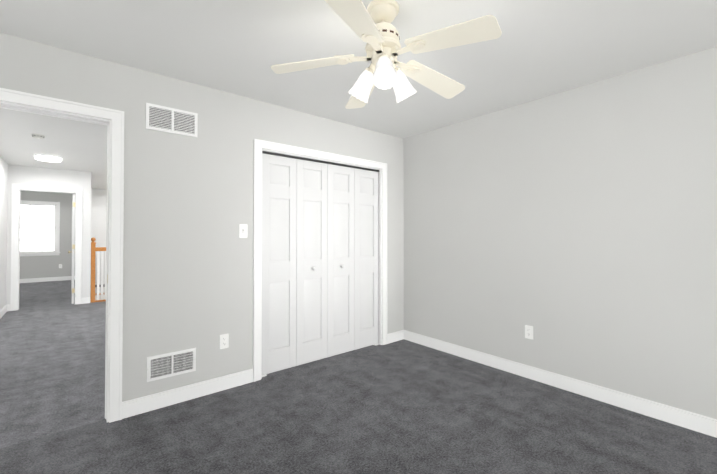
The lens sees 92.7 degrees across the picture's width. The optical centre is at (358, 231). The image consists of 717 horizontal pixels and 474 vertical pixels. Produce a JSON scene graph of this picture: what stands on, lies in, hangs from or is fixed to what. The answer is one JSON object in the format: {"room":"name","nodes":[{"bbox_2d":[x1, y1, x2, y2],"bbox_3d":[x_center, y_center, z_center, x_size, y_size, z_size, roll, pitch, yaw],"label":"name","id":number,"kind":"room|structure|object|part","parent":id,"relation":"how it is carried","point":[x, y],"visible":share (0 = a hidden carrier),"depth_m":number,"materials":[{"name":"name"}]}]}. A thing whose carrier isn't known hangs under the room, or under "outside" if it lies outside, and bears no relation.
{"room":"empty bedroom","nodes":[
{"label":"empty bedroom","id":0,"kind":"room"},
{"bbox_2d":[0,156,7,309],"bbox_3d":[-4.279,0.080,3.715,0.120,2.440,5.243,1,-1,-40],"label":"wall","id":1,"kind":"structure","parent":0,"point":[3,165],"depth_m":5.43,"materials":[{"name":"paint"}]},
{"bbox_2d":[0,304,7,318],"bbox_3d":[-4.193,1.244,3.699,0.020,0.112,5.128,1,-1,-40],"label":"baseboard","id":2,"kind":"structure","parent":1,"relation":"attached to","point":[5,308],"depth_m":5.41,"materials":[{"name":"white wood"}]},
{"bbox_2d":[20,191,75,278],"bbox_3d":[-8.782,0.146,9.193,1.950,2.440,0.115,1,-1,-40],"label":"wall","id":3,"kind":"structure","parent":0,"point":[38,266],"depth_m":9.45,"materials":[{"name":"paint"}]},
{"bbox_2d":[20,200,59,255],"bbox_3d":[-8.703,-0.079,9.233,1.000,1.480,0.160,1,-1,-40],"label":"window","id":4,"kind":"structure","parent":3,"relation":"in","point":[40,229],"depth_m":9.31,"materials":[{"name":"white glass"}]},
{"bbox_2d":[20,276,74,282],"bbox_3d":[-8.720,1.310,9.147,1.954,0.112,0.014,1,-1,-40],"label":"baseboard","id":5,"kind":"structure","parent":3,"relation":"attached to","point":[29,280],"depth_m":9.31,"materials":[{"name":"white wood"}]},
{"bbox_2d":[8,164,91,305],"bbox_3d":[-5.451,0.108,6.076,1.094,2.440,0.115,1,-1,-40],"label":"wall","id":6,"kind":"structure","parent":0,"point":[17,174],"depth_m":6.17,"materials":[{"name":"paint"}]},
{"bbox_2d":[10,183,82,310],"bbox_3d":[-5.483,0.266,6.047,0.921,2.125,0.159,1,-1,-40],"label":"door frame","id":7,"kind":"structure","parent":6,"relation":"attached to","point":[17,189],"depth_m":5.82,"materials":[{"name":"white wood"}]},
{"bbox_2d":[68,194,75,303],"bbox_3d":[-5.437,0.320,6.520,0.159,2.003,0.754,1,-1,-40],"label":"door","id":8,"kind":"structure","parent":6,"relation":"in","point":[73,240],"depth_m":6.24,"materials":[{"name":"white wood"}]},
{"bbox_2d":[90,189,106,293],"bbox_3d":[-6.311,1.494,9.045,1.396,5.140,0.116,1,-1,-40],"label":"wall","id":9,"kind":"structure","parent":0,"point":[94,209],"depth_m":8.74,"materials":[{"name":"paint"}]},
{"bbox_2d":[90,293,104,299],"bbox_3d":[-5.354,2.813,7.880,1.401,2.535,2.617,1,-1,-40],"label":"baseboard","id":10,"kind":"structure","parent":9,"relation":"attached to","point":[99,296],"depth_m":8.46,"materials":[{"name":"white wood"}]},
{"bbox_2d":[0,280,372,447],"bbox_3d":[-4.617,1.363,6.463,5.800,0.060,10.045,1,-1,-40],"label":"floor","id":11,"kind":"structure","parent":0,"point":[52,359],"depth_m":3.35,"materials":[{"name":"grey carpet"}]},
{"bbox_2d":[90,237,105,302],"bbox_3d":[-4.683,0.727,6.703,0.905,1.219,0.082,1,-1,-40],"label":"stair railing","id":12,"kind":"object","parent":11,"relation":"on","point":[94,248],"visible":0.44,"depth_m":6.47,"materials":[{"name":"brown wood"}]},
{"bbox_2d":[0,32,403,401],"bbox_3d":[-1.006,0.071,2.952,4.180,2.440,0.115,1,-1,-40],"label":"wall","id":13,"kind":"structure","parent":0,"point":[188,259],"depth_m":2.63,"materials":[{"name":"paint"}]},
{"bbox_2d":[0,88,123,422],"bbox_3d":[-2.010,0.226,2.116,0.901,2.110,0.159,1,-1,-40],"label":"door frame","id":14,"kind":"structure","parent":13,"relation":"attached to","point":[44,105],"depth_m":2.31,"materials":[{"name":"white wood"}]},
{"bbox_2d":[147,348,195,381],"bbox_3d":[-1.381,0.989,2.541,0.326,0.178,0.020,1,-1,-40],"label":"air vent","id":15,"kind":"object","parent":13,"relation":"in","point":[166,365],"visible":1,"depth_m":2.54,"materials":[{"name":"grey metal"}]},
{"bbox_2d":[146,103,197,136],"bbox_3d":[-1.391,-0.829,2.561,0.345,0.186,0.011,1,-1,-40],"label":"air vent","id":16,"kind":"object","parent":13,"relation":"in","point":[169,120],"visible":1,"depth_m":2.56,"materials":[{"name":"grey metal"}]},
{"bbox_2d":[122,369,252,418],"bbox_3d":[-1.264,1.231,2.640,0.930,0.112,0.014,1,-1,-40],"label":"baseboard","id":17,"kind":"structure","parent":13,"relation":"attached to","point":[133,407],"depth_m":2.59,"materials":[{"name":"white wood"}]},
{"bbox_2d":[220,334,228,348],"bbox_3d":[-1.095,0.897,2.788,0.071,0.116,0.008,1,-1,-40],"label":"outlet","id":18,"kind":"object","parent":13,"relation":"attached to","point":[224,340],"visible":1,"depth_m":2.79,"materials":[{"name":"white plastic"}]},
{"bbox_2d":[239,224,247,237],"bbox_3d":[-0.970,-0.004,2.891,0.071,0.116,0.026,1,-1,-40],"label":"light switch","id":19,"kind":"object","parent":13,"relation":"attached to","point":[243,230],"visible":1,"depth_m":2.90,"materials":[{"name":"white plastic"}]},
{"bbox_2d":[253,139,386,381],"bbox_3d":[-0.324,0.252,3.501,1.602,2.092,0.137,1,-1,-40],"label":"trim","id":20,"kind":"structure","parent":13,"relation":"attached to","point":[260,146],"depth_m":3.18,"materials":[{"name":"white wood"}]},
{"bbox_2d":[262,151,378,376],"bbox_3d":[-0.316,0.292,3.490,1.438,2.010,0.074,1,-1,-40],"label":"bifold closet doors","id":21,"kind":"structure","parent":13,"relation":"in","point":[319,259],"depth_m":3.41,"materials":[{"name":"white wood"}]},
{"bbox_2d":[0,339,716,473],"bbox_3d":[-0.273,1.300,1.232,5.800,0.060,3.555,1,-1,-40],"label":"floor carpet","id":22,"kind":"object","parent":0,"point":[403,406],"visible":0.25,"depth_m":2.18,"materials":[{"name":"grey carpet"}]},
{"bbox_2d":[0,0,716,193],"bbox_3d":[-3.482,-1.163,5.126,5.800,0.080,13.600,1,-1,-40],"label":"ceiling","id":23,"kind":"structure","parent":0,"point":[537,49],"depth_m":2.17,"materials":[{"name":"paint"}]},
{"bbox_2d":[31,134,44,138],"bbox_3d":[-3.780,-1.117,4.039,0.120,0.039,0.120,1,-1,-40],"label":"smoke detector","id":24,"kind":"object","parent":23,"relation":"attached to","point":[38,136],"visible":1,"depth_m":4.01,"materials":[{"name":"grey plastic"}]},
{"bbox_2d":[34,154,61,161],"bbox_3d":[-4.655,-1.093,5.133,0.320,0.060,0.320,1,-1,-40],"label":"light","id":25,"kind":"object","parent":23,"relation":"attached to","point":[47,158],"visible":1,"depth_m":5.06,"materials":[{"name":"white glass"}]},
{"bbox_2d":[271,0,501,108],"bbox_3d":[0.158,-0.928,1.790,1.110,0.470,1.128,1,-1,-40],"label":"ceiling fan","id":26,"kind":"object","parent":23,"relation":"hanging from","point":[373,28],"depth_m":1.72,"materials":[{"name":"beige"}]},
{"bbox_3d":[0.138,-0.779,1.807,0.360,0.172,0.372,1,-1,-40],"label":"ceiling fan shade","id":27,"kind":"part","parent":26,"relation":"part of","materials":[{"name":"white glass"}]},
{"bbox_3d":[0.133,-0.866,1.796,0.185,0.078,0.190,1,-1,-40],"label":"ceiling fan arm","id":28,"kind":"part","parent":26,"relation":"part of"},
{"bbox_2d":[403,47,716,418],"bbox_3d":[1.637,0.071,2.950,0.115,2.440,3.265,1,-1,-40],"label":"wall","id":29,"kind":"structure","parent":0,"point":[576,228],"depth_m":2.69,"materials":[{"name":"paint"}]},
{"bbox_2d":[525,325,532,339],"bbox_3d":[1.500,0.887,3.009,0.008,0.116,0.071,1,-1,-40],"label":"outlet","id":30,"kind":"object","parent":29,"relation":"attached to","point":[528,332],"visible":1,"depth_m":3.01,"materials":[{"name":"white plastic"}]},
{"bbox_2d":[400,330,716,437],"bbox_3d":[1.541,1.235,2.950,0.014,0.112,3.120,1,-1,-40],"label":"baseboard","id":31,"kind":"structure","parent":29,"relation":"attached to","point":[703,424],"depth_m":2.68,"materials":[{"name":"white wood"}]}
]}

